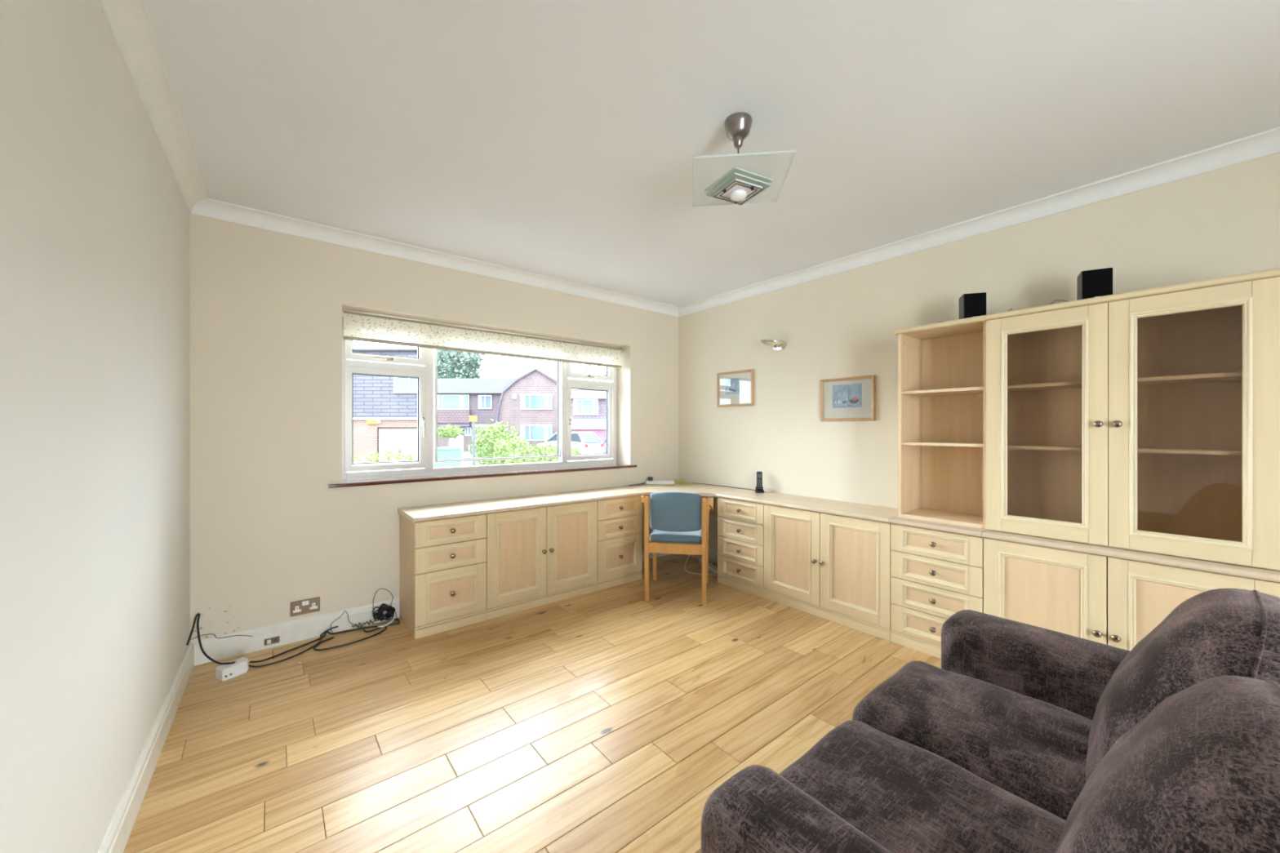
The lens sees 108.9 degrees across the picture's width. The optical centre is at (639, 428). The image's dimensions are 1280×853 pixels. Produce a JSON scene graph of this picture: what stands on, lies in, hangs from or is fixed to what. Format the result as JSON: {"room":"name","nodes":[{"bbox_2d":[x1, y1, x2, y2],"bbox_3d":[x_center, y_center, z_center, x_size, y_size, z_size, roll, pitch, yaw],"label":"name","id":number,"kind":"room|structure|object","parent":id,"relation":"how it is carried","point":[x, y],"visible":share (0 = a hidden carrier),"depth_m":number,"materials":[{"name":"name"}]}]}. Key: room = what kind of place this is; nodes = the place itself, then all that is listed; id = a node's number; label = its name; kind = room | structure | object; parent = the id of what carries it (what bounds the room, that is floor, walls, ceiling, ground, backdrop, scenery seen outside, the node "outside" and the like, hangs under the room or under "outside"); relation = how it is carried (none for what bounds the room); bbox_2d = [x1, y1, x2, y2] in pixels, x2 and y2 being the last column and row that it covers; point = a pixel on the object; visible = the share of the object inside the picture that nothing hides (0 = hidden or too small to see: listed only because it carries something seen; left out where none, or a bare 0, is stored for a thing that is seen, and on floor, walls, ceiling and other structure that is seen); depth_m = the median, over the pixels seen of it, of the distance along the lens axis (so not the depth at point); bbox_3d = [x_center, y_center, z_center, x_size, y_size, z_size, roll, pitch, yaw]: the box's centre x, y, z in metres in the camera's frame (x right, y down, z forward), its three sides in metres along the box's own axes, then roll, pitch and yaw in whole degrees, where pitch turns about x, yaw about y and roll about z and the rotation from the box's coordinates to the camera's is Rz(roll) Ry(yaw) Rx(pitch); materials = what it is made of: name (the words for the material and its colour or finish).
{"room":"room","nodes":[
{"label":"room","id":0,"kind":"room"},
{"bbox_2d":[0,0,190,852],"bbox_3d":[-0.831,-0.030,0.188,0.300,2.760,5.406,0,0,-38],"label":"wall","id":1,"kind":"structure","parent":0,"point":[95,215],"depth_m":1.14,"materials":[{"name":"paint"}]},
{"bbox_2d":[97,642,194,852],"bbox_3d":[-0.707,1.188,0.287,0.017,0.124,5.401,0,0,-38],"label":"baseboard","id":2,"kind":"structure","parent":1,"relation":"attached to","point":[115,840],"depth_m":1.58,"materials":[{"name":"paint"}]},
{"bbox_2d":[97,0,207,213],"bbox_3d":[-0.684,-1.173,0.305,0.075,0.075,5.401,0,0,-38],"label":"trim","id":3,"kind":"structure","parent":1,"relation":"attached to","point":[128,23],"depth_m":1.58,"materials":[{"name":"paint"}]},
{"bbox_2d":[190,213,678,647],"bbox_3d":[-1.124,-0.030,3.615,4.250,2.760,0.300,0,0,-39],"label":"wall","id":4,"kind":"structure","parent":0,"point":[268,532],"depth_m":2.74,"materials":[{"name":"paint"}]},
{"bbox_2d":[191,633,252,639],"bbox_3d":[-2.259,1.129,2.477,0.247,0.066,0.021,0,0,-43],"label":"wire","id":5,"kind":"object","parent":4,"relation":"attached to","point":[211,633],"visible":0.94,"depth_m":2.48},
{"bbox_2d":[264,635,279,645],"bbox_3d":[-2.093,1.210,2.603,0.068,0.036,0.020,0,0,-39],"label":"socket","id":6,"kind":"object","parent":4,"relation":"attached to","point":[276,639],"visible":1,"depth_m":2.60,"materials":[{"name":"brown metal"}]},
{"bbox_2d":[194,598,399,666],"bbox_3d":[-1.974,1.188,2.724,0.977,0.124,0.017,0,0,-39],"label":"baseboard","id":7,"kind":"structure","parent":4,"relation":"attached to","point":[297,630],"depth_m":2.65,"materials":[{"name":"paint"}]},
{"bbox_2d":[290,596,319,617],"bbox_3d":[-1.986,1.058,2.717,0.142,0.084,0.010,0,0,-39],"label":"double socket","id":8,"kind":"object","parent":4,"relation":"attached to","point":[311,605],"visible":1,"depth_m":2.71,"materials":[{"name":"brown metal"}]},
{"bbox_2d":[302,600,308,605],"bbox_3d":[-1.984,1.036,2.714,0.032,0.024,0.002,0,0,-39],"label":"switch","id":9,"kind":"object","parent":8,"relation":"attached to","point":[304,602],"depth_m":2.71,"materials":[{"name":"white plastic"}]},
{"bbox_2d":[190,198,678,316],"bbox_3d":[-0.968,-1.173,3.500,3.552,0.075,0.075,0,0,-39],"label":"trim","id":10,"kind":"structure","parent":4,"relation":"attached to","point":[211,208],"depth_m":3.02,"materials":[{"name":"paint"}]},
{"bbox_2d":[328,317,636,488],"bbox_3d":[-1.051,-0.205,3.629,2.377,1.130,0.310,0,0,-39],"label":"window","id":11,"kind":"structure","parent":4,"relation":"in","point":[426,375],"depth_m":3.35,"materials":[{"name":"plastic"}]},
{"bbox_2d":[342,308,622,368],"bbox_3d":[-1.049,-0.671,3.642,2.226,0.196,0.046,0,0,-39],"label":"roller blind","id":12,"kind":"object","parent":11,"relation":"attached to","point":[358,326],"visible":1,"depth_m":3.43,"materials":[{"name":"fabric"}]},
{"bbox_2d":[642,542,678,560],"bbox_3d":[0.080,1.188,4.383,0.812,0.124,0.017,0,0,-39],"label":"baseboard","id":13,"kind":"structure","parent":4,"relation":"attached to","point":[651,554],"depth_m":4.44,"materials":[{"name":"paint"}]},
{"bbox_2d":[613,480,746,515],"bbox_3d":[0.345,0.647,4.053,0.814,0.306,0.863,0,0,-39],"label":"desk","id":14,"kind":"object","parent":4,"relation":"attached to","point":[706,491],"depth_m":4.07,"materials":[{"name":"brown wood"}]},
{"bbox_2d":[675,478,693,485],"bbox_3d":[0.402,0.505,4.329,0.187,0.043,0.220,0,0,-39],"label":"cable","id":15,"kind":"object","parent":14,"relation":"on","point":[682,479],"visible":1,"depth_m":4.31,"materials":[{"name":"beige plastic"}]},
{"bbox_2d":[688,482,755,490],"bbox_3d":[0.733,0.522,4.141,0.070,0.006,0.786,0,0,-44],"label":"cable","id":16,"kind":"object","parent":14,"relation":"on","point":[688,482],"visible":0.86,"depth_m":4.15,"materials":[{"name":"grey plastic"}]},
{"bbox_2d":[123,553,941,852],"bbox_3d":[0.648,1.300,1.382,3.700,0.100,5.400,0,0,-39],"label":"floor","id":17,"kind":"structure","parent":0,"point":[608,720],"depth_m":1.94,"materials":[{"name":"brown wood"}]},
{"bbox_2d":[215,657,248,681],"bbox_3d":[-2.064,1.220,2.325,0.074,0.061,0.118,0,0,25],"label":"junction box","id":18,"kind":"object","parent":17,"relation":"on","point":[240,666],"visible":1,"depth_m":2.30,"materials":[{"name":"white plastic"}]},
{"bbox_2d":[186,613,231,664],"bbox_3d":[-2.200,1.078,2.322,0.264,0.225,0.080,0,0,19],"label":"cable","id":19,"kind":"object","parent":18,"relation":"on","point":[197,615],"visible":1,"depth_m":2.34,"materials":[{"name":"black plastic"}]},
{"bbox_2d":[248,626,337,667],"bbox_3d":[-1.911,1.228,2.575,0.097,0.044,0.466,0,0,20],"label":"cable","id":20,"kind":"object","parent":17,"relation":"on","point":[322,633],"visible":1,"depth_m":2.50,"materials":[{"name":"black plastic"}]},
{"bbox_2d":[249,625,386,662],"bbox_3d":[-1.838,1.235,2.659,0.654,0.030,0.230,0,0,-39],"label":"cable","id":21,"kind":"object","parent":17,"relation":"on","point":[385,627],"visible":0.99,"depth_m":2.66,"materials":[{"name":"black plastic"}]},
{"bbox_2d":[330,610,365,632],"bbox_3d":[-1.803,1.183,2.828,0.183,0.114,0.022,0,0,-29],"label":"wire","id":22,"kind":"object","parent":17,"relation":"on","point":[344,611],"visible":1,"depth_m":2.83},
{"bbox_2d":[351,620,374,627],"bbox_3d":[-1.725,1.222,2.863,0.135,0.022,0.030,0,0,-39],"label":"wire","id":23,"kind":"object","parent":17,"relation":"on","point":[369,623],"visible":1,"depth_m":2.86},
{"bbox_2d":[358,618,399,632],"bbox_3d":[-1.631,1.238,2.880,0.088,0.022,0.229,0,0,40],"label":"cable","id":24,"kind":"object","parent":17,"relation":"on","point":[362,628],"visible":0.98,"depth_m":2.83,"materials":[{"name":"black plastic"}]},
{"bbox_2d":[373,603,395,621],"bbox_3d":[-1.633,1.176,2.926,0.130,0.102,0.076,0,0,-39],"label":"cable coil","id":25,"kind":"object","parent":17,"relation":"on","point":[380,615],"visible":1,"depth_m":2.91,"materials":[{"name":"black plastic"}]},
{"bbox_2d":[373,588,399,623],"bbox_3d":[-1.617,1.138,2.947,0.173,0.214,0.084,0,0,-5],"label":"wire","id":26,"kind":"object","parent":17,"relation":"on","point":[380,588],"visible":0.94,"depth_m":2.96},
{"bbox_2d":[377,617,395,627],"bbox_3d":[-1.602,1.236,2.905,0.041,0.024,0.122,0,0,22],"label":"lead","id":27,"kind":"object","parent":17,"relation":"on","point":[393,620],"visible":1,"depth_m":2.88,"materials":[{"name":"plastic"}]},
{"bbox_2d":[400,514,486,639],"bbox_3d":[-1.292,0.902,3.003,0.429,0.695,0.437,0,0,-39],"label":"base cabinet","id":28,"kind":"object","parent":17,"relation":"on","point":[443,564],"visible":0.99,"depth_m":2.84,"materials":[{"name":"brown wood"}]},
{"bbox_2d":[485,501,597,620],"bbox_3d":[-0.785,0.902,3.406,0.861,0.695,0.448,0,0,-39],"label":"base cabinet","id":29,"kind":"object","parent":17,"relation":"on","point":[536,557],"visible":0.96,"depth_m":3.22,"materials":[{"name":"brown wood"}]},
{"bbox_2d":[397,487,644,522],"bbox_3d":[-0.786,0.540,3.411,1.751,0.028,0.440,0,0,-39],"label":"countertop","id":30,"kind":"structure","parent":29,"relation":"on","point":[456,509],"depth_m":3.19,"materials":[{"name":"beige laminate"}]},
{"bbox_2d":[596,495,642,591],"bbox_3d":[-0.279,0.902,3.822,0.444,0.695,0.437,0,0,-39],"label":"base cabinet","id":31,"kind":"object","parent":17,"relation":"on","point":[620,520],"visible":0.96,"depth_m":3.67,"materials":[{"name":"brown wood"}]},
{"bbox_2d":[641,491,713,604],"bbox_3d":[0.291,0.851,3.513,0.540,0.799,0.524,0,0,10],"label":"armchair","id":32,"kind":"object","parent":17,"relation":"on","point":[675,517],"visible":1,"depth_m":3.28,"materials":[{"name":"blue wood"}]},
{"bbox_2d":[684,543,717,576],"bbox_3d":[0.522,1.099,4.080,0.258,0.302,0.505,0,0,-5],"label":"cable","id":33,"kind":"object","parent":17,"relation":"on","point":[695,544],"visible":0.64,"depth_m":3.95,"materials":[{"name":"white plastic"}]},
{"bbox_2d":[698,559,718,576],"bbox_3d":[0.620,1.229,4.059,0.060,0.043,0.380,0,0,-15],"label":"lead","id":34,"kind":"object","parent":17,"relation":"on","point":[713,569],"visible":0.59,"depth_m":3.97,"materials":[{"name":"white plastic"}]},
{"bbox_2d":[715,488,793,597],"bbox_3d":[0.913,0.888,3.669,0.412,0.724,0.446,0,0,-39],"label":"base cabinet","id":35,"kind":"object","parent":17,"relation":"on","point":[740,513],"visible":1,"depth_m":3.55,"materials":[{"name":"brown wood"}]},
{"bbox_2d":[755,471,764,493],"bbox_3d":[0.988,0.441,3.782,0.072,0.170,0.074,0,0,11],"label":"cordless phone","id":36,"kind":"object","parent":35,"relation":"on","point":[759,488],"visible":1,"depth_m":3.77,"materials":[{"name":"black plastic"}]},
{"bbox_2d":[761,495,897,641],"bbox_3d":[1.330,0.888,3.146,0.420,0.724,0.888,0,0,-39],"label":"base cabinet","id":37,"kind":"object","parent":17,"relation":"on","point":[827,559],"visible":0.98,"depth_m":2.99,"materials":[{"name":"brown wood"}]},
{"bbox_2d":[888,515,987,658],"bbox_3d":[1.754,0.888,2.628,0.412,0.724,0.447,0,0,-39],"label":"base cabinet","id":38,"kind":"object","parent":17,"relation":"on","point":[937,568],"visible":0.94,"depth_m":2.53,"materials":[{"name":"brown wood"}]},
{"bbox_2d":[892,315,986,529],"bbox_3d":[1.781,-0.033,2.658,0.332,1.120,0.458,0,0,-39],"label":"bookcase","id":39,"kind":"object","parent":38,"relation":"on","point":[942,366],"visible":0.85,"depth_m":2.75,"materials":[{"name":"brown wood"}]},
{"bbox_2d":[959,292,986,319],"bbox_3d":[1.846,-0.668,2.550,0.110,0.150,0.108,0,0,16],"label":"speaker","id":40,"kind":"object","parent":39,"relation":"on","point":[971,304],"visible":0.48,"depth_m":2.50},
{"bbox_2d":[701,588,1279,852],"bbox_3d":[0.875,0.790,0.920,1.401,0.919,0.965,0,0,-39],"label":"sofa","id":41,"kind":"object","parent":17,"relation":"on","point":[1025,738],"visible":1,"depth_m":0.88,"materials":[{"name":"brown fabric"}]},
{"bbox_2d":[778,720,1066,852],"bbox_3d":[0.588,0.866,0.887,0.505,0.228,0.625,0,0,-39],"label":"seat cushion","id":42,"kind":"object","parent":41,"relation":"on","point":[904,795],"depth_m":0.94,"materials":[{"name":"brown fabric"}]},
{"bbox_2d":[852,660,1092,821],"bbox_3d":[0.961,0.864,1.198,0.460,0.232,0.640,0,0,-39],"label":"seat cushion","id":43,"kind":"object","parent":41,"relation":"on","point":[1027,738],"depth_m":1.19,"materials":[{"name":"brown fabric"}]},
{"bbox_2d":[1053,675,1279,852],"bbox_3d":[0.800,0.602,0.625,0.514,0.491,0.374,0,0,-39],"label":"cushion","id":44,"kind":"object","parent":41,"relation":"on","point":[1199,771],"depth_m":0.57,"materials":[{"name":"brown fabric"}]},
{"bbox_2d":[1085,588,1279,782],"bbox_3d":[1.175,0.578,0.929,0.474,0.490,0.382,0,0,-39],"label":"cushion","id":45,"kind":"object","parent":41,"relation":"on","point":[1211,633],"depth_m":0.88,"materials":[{"name":"brown fabric"}]},
{"bbox_2d":[982,529,1279,650],"bbox_3d":[2.172,0.888,2.104,0.420,0.724,0.891,0,0,-39],"label":"base cabinet","id":46,"kind":"object","parent":17,"relation":"on","point":[1110,596],"visible":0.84,"depth_m":2.03,"materials":[{"name":"brown wood"}]},
{"bbox_2d":[986,267,1279,570],"bbox_3d":[2.192,-0.033,2.122,0.366,1.120,0.890,0,0,-39],"label":"display cabinet","id":47,"kind":"object","parent":46,"relation":"on","point":[1147,420],"visible":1,"depth_m":2.05,"materials":[{"name":"brown wood"}]},
{"bbox_2d":[1076,267,1112,300],"bbox_3d":[2.151,-0.669,2.172,0.110,0.150,0.108,0,0,28],"label":"speaker","id":48,"kind":"object","parent":47,"relation":"on","point":[1092,283],"visible":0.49,"depth_m":2.13},
{"bbox_2d":[1007,371,1242,391],"bbox_3d":[2.219,-0.213,2.143,0.272,0.016,0.857,0,0,-39],"label":"shelf","id":49,"kind":"object","parent":47,"relation":"attached to","point":[1228,378],"depth_m":2.03,"materials":[{"name":"beige wood"}]},
{"bbox_2d":[1007,444,1242,455],"bbox_3d":[2.219,0.096,2.143,0.272,0.016,0.857,0,0,-39],"label":"shelf","id":50,"kind":"object","parent":47,"relation":"attached to","point":[1142,449],"depth_m":2.06,"materials":[{"name":"beige wood"}]},
{"bbox_2d":[142,0,1279,306],"bbox_3d":[0.648,-1.310,1.382,3.700,0.200,5.400,0,0,-39],"label":"ceiling","id":51,"kind":"structure","parent":0,"point":[561,140],"depth_m":1.76,"materials":[{"name":"paint"}]},
{"bbox_2d":[692,111,795,206],"bbox_3d":[0.387,-1.055,1.801,0.358,0.310,0.358,0,0,6],"label":"pendant light","id":52,"kind":"object","parent":51,"relation":"hanging from","point":[738,186],"visible":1,"depth_m":1.77,"materials":[{"name":"silver metal"}]},
{"bbox_2d":[678,151,1279,550],"bbox_3d":[2.204,-0.030,2.639,0.300,2.760,5.400,0,0,-39],"label":"wall","id":53,"kind":"structure","parent":0,"point":[1224,221],"depth_m":3.09,"materials":[{"name":"paint"}]},
{"bbox_2d":[678,542,718,564],"bbox_3d":[0.661,1.188,4.296,0.017,0.124,0.849,0,0,-39],"label":"baseboard","id":54,"kind":"structure","parent":53,"relation":"attached to","point":[713,553],"depth_m":4.28,"materials":[{"name":"paint"}]},
{"bbox_2d":[717,368,754,407],"bbox_3d":[0.842,-0.353,4.068,0.020,0.312,0.400,0,0,-39],"label":"framed picture","id":55,"kind":"object","parent":53,"relation":"attached to","point":[735,388],"visible":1,"depth_m":4.06,"materials":[{"name":"brown wood"}]},
{"bbox_2d":[725,377,739,395],"bbox_3d":[0.826,-0.378,4.093,0.001,0.140,0.160,0,0,-39],"label":"print","id":56,"kind":"object","parent":55,"relation":"attached to","point":[732,384],"depth_m":4.09},
{"bbox_2d":[760,339,786,351],"bbox_3d":[1.069,-0.675,3.689,0.145,0.084,0.172,0,0,-39],"label":"wall light","id":57,"kind":"object","parent":53,"relation":"attached to","point":[777,345],"visible":1,"depth_m":3.68,"materials":[{"name":"silver metal"}]},
{"bbox_2d":[820,374,875,421],"bbox_3d":[1.480,-0.210,3.278,0.020,0.312,0.396,0,0,-39],"label":"framed picture","id":58,"kind":"object","parent":53,"relation":"attached to","point":[846,398],"visible":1,"depth_m":3.27,"materials":[{"name":"brown wood"}]},
{"bbox_2d":[832,383,862,408],"bbox_3d":[1.483,-0.233,3.281,0.001,0.167,0.215,0,0,-39],"label":"print","id":59,"kind":"object","parent":58,"relation":"attached to","point":[844,395],"depth_m":3.28},
{"bbox_2d":[678,126,1279,316],"bbox_3d":[2.058,-1.173,2.521,0.075,0.075,5.400,0,0,-39],"label":"trim","id":60,"kind":"structure","parent":53,"relation":"attached to","point":[1265,143],"depth_m":2.44,"materials":[{"name":"paint"}]},
{"label":"outside","id":61,"kind":"structure","parent":0,"visible":0},
{"bbox_2d":[346,449,609,479],"bbox_3d":[0.000,1.650,47.000,147.389,0.400,142.307,0,0,-39],"label":"ground","id":62,"kind":"structure","parent":61,"point":[465,451],"depth_m":25.64,"materials":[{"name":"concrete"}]},
{"bbox_2d":[346,348,422,462],"bbox_3d":[-15.207,-0.987,26.400,9.004,6.275,5.400,0,0,0],"label":"brick house","id":63,"kind":"structure","parent":62,"relation":"on","point":[384,408],"depth_m":23.88,"materials":[{"name":"brick"}]},
{"bbox_2d":[350,449,422,477],"bbox_3d":[-3.440,0.881,6.294,1.113,1.201,0.617,0,0,0],"label":"flower bed","id":64,"kind":"object","parent":62,"relation":"on","point":[388,455],"visible":0.38,"depth_m":6.24,"materials":[{"name":"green plant"}]},
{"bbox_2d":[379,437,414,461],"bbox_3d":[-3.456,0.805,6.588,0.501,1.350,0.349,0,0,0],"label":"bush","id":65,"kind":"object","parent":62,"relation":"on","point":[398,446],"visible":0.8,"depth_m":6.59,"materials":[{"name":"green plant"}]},
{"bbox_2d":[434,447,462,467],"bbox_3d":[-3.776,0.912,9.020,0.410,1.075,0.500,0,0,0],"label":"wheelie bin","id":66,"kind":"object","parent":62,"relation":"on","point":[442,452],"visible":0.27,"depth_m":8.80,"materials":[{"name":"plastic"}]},
{"bbox_2d":[437,423,463,447],"bbox_3d":[-7.078,0.773,16.989,1.176,1.914,0.888,0,0,0],"label":"tree","id":67,"kind":"object","parent":62,"relation":"on","point":[453,433],"visible":0.89,"depth_m":16.86,"materials":[{"name":"yellow plant"}]},
{"bbox_2d":[448,438,453,447],"bbox_3d":[-6.589,0.996,16.000,0.120,1.308,0.120,0,0,0],"label":"gate post","id":68,"kind":"object","parent":62,"relation":"on","point":[451,440],"visible":0.36,"depth_m":15.94,"materials":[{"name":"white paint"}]},
{"bbox_2d":[437,349,484,378],"bbox_3d":[-22.404,-4.476,53.981,8.194,12.723,6.672,0,0,0],"label":"tree","id":69,"kind":"object","parent":62,"relation":"on","point":[446,366],"visible":0.47,"depth_m":52.66,"materials":[{"name":"green plant"}]},
{"bbox_2d":[458,435,463,466],"bbox_3d":[-6.257,0.954,16.000,0.120,1.391,0.120,0,0,0],"label":"gate post","id":70,"kind":"object","parent":62,"relation":"on","point":[460,437],"visible":0.5,"depth_m":15.94,"materials":[{"name":"white paint"}]},
{"bbox_2d":[469,415,476,465],"bbox_3d":[-4.362,0.571,11.992,0.190,1.816,0.084,0,0,0],"label":"street sign","id":71,"kind":"object","parent":62,"relation":"on","point":[472,418],"visible":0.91,"depth_m":11.97,"materials":[{"name":"white metal"}]},
{"bbox_2d":[437,378,515,449],"bbox_3d":[-14.435,-1.295,43.075,9.808,6.891,6.650,0,0,0],"label":"house","id":72,"kind":"structure","parent":62,"relation":"on","point":[458,399],"depth_m":40.35,"materials":[{"name":"brown brick"}]},
{"bbox_2d":[437,395,439,408],"bbox_3d":[-17.810,-2.323,40.239,0.234,1.252,0.010,0,0,0],"label":"curtain","id":73,"kind":"object","parent":72,"relation":"hanging from","point":[437,396],"depth_m":40.24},
{"bbox_2d":[460,395,463,408],"bbox_3d":[-15.644,-2.323,40.239,0.340,1.252,0.010,0,0,0],"label":"curtain","id":74,"kind":"object","parent":72,"relation":"hanging from","point":[461,397],"depth_m":40.24,"materials":[{"name":"white fabric"}]},
{"bbox_2d":[479,395,481,408],"bbox_3d":[-14.081,-2.341,40.269,0.234,1.149,0.010,0,0,0],"label":"curtain","id":75,"kind":"object","parent":72,"relation":"hanging from","point":[480,397],"depth_m":40.27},
{"bbox_2d":[467,418,519,471],"bbox_3d":[-4.746,0.653,15.023,1.730,1.959,1.708,0,0,0],"label":"bush","id":76,"kind":"object","parent":62,"relation":"on","point":[479,444],"visible":0.5,"depth_m":14.70,"materials":[{"name":"green plant"}]},
{"bbox_2d":[489,431,530,470],"bbox_3d":[-3.635,0.820,13.014,1.163,1.448,1.275,0,0,0],"label":"bush","id":77,"kind":"object","parent":62,"relation":"on","point":[511,442],"visible":0.51,"depth_m":12.79,"materials":[{"name":"green plant"}]},
{"bbox_2d":[496,367,573,449],"bbox_3d":[-8.523,-1.309,37.625,5.453,6.919,3.750,0,0,0],"label":"gabled house","id":78,"kind":"structure","parent":62,"relation":"on","point":[529,402],"depth_m":36.00,"materials":[{"name":"brick"}]},
{"bbox_2d":[521,426,524,439],"bbox_3d":[-9.203,0.333,35.939,0.306,1.183,0.010,0,0,0],"label":"curtain","id":79,"kind":"object","parent":78,"relation":"hanging from","point":[522,427],"depth_m":35.94,"materials":[{"name":"white fabric"}]},
{"bbox_2d":[521,395,524,408],"bbox_3d":[-9.203,-2.091,35.939,0.306,1.121,0.010,0,0,0],"label":"curtain","id":80,"kind":"object","parent":78,"relation":"hanging from","point":[522,396],"depth_m":35.94,"materials":[{"name":"white fabric"}]},
{"bbox_2d":[545,426,547,439],"bbox_3d":[-7.347,0.333,35.939,0.238,1.183,0.010,0,0,0],"label":"curtain","id":81,"kind":"object","parent":78,"relation":"hanging from","point":[546,427],"depth_m":35.94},
{"bbox_2d":[545,395,548,408],"bbox_3d":[-7.309,-2.091,35.939,0.216,1.121,0.010,0,0,0],"label":"curtain","id":82,"kind":"object","parent":78,"relation":"hanging from","point":[546,396],"depth_m":35.94,"materials":[{"name":"white fabric"}]},
{"bbox_2d":[504,443,584,469],"bbox_3d":[-2.235,0.917,11.004,2.043,1.151,0.918,0,0,0],"label":"hedge","id":83,"kind":"object","parent":62,"relation":"on","point":[537,450],"visible":0.38,"depth_m":10.86,"materials":[{"name":"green plant"}]},
{"bbox_2d":[536,431,604,460],"bbox_3d":[-4.186,1.021,26.994,4.017,1.638,1.780,0,0,35],"label":"car","id":84,"kind":"object","parent":62,"relation":"on","point":[589,442],"visible":0.46,"depth_m":25.91,"materials":[{"name":"silver metal"}]},
{"bbox_2d":[570,389,606,443],"bbox_3d":[-2.906,-0.499,36.775,4.638,5.299,7.050,0,0,0],"label":"house","id":85,"kind":"structure","parent":62,"relation":"on","point":[588,407],"depth_m":33.95,"materials":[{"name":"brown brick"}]},
{"bbox_2d":[574,400,577,413],"bbox_3d":[-4.769,-1.593,33.939,0.265,1.114,0.010,0,0,0],"label":"curtain","id":86,"kind":"object","parent":85,"relation":"hanging from","point":[575,401],"depth_m":33.93,"materials":[{"name":"white fabric"}]},
{"bbox_2d":[593,400,595,413],"bbox_3d":[-3.378,-1.593,33.939,0.134,1.114,0.010,0,0,0],"label":"curtain","id":87,"kind":"object","parent":85,"relation":"hanging from","point":[593,400],"depth_m":33.93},
{"bbox_2d":[576,364,606,381],"bbox_3d":[-5.218,-2.971,51.974,4.177,9.707,3.917,0,0,-41],"label":"tree","id":88,"kind":"object","parent":62,"relation":"on","point":[585,366],"visible":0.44,"depth_m":51.52,"materials":[{"name":"green plant"}]},
{"bbox_2d":[603,438,606,453],"bbox_3d":[-1.496,1.249,30.989,1.780,1.405,4.017,0,0,-15],"label":"car","id":89,"kind":"object","parent":62,"relation":"on","point":[605,441],"visible":0.02,"depth_m":31.13,"materials":[{"name":"white metal"}]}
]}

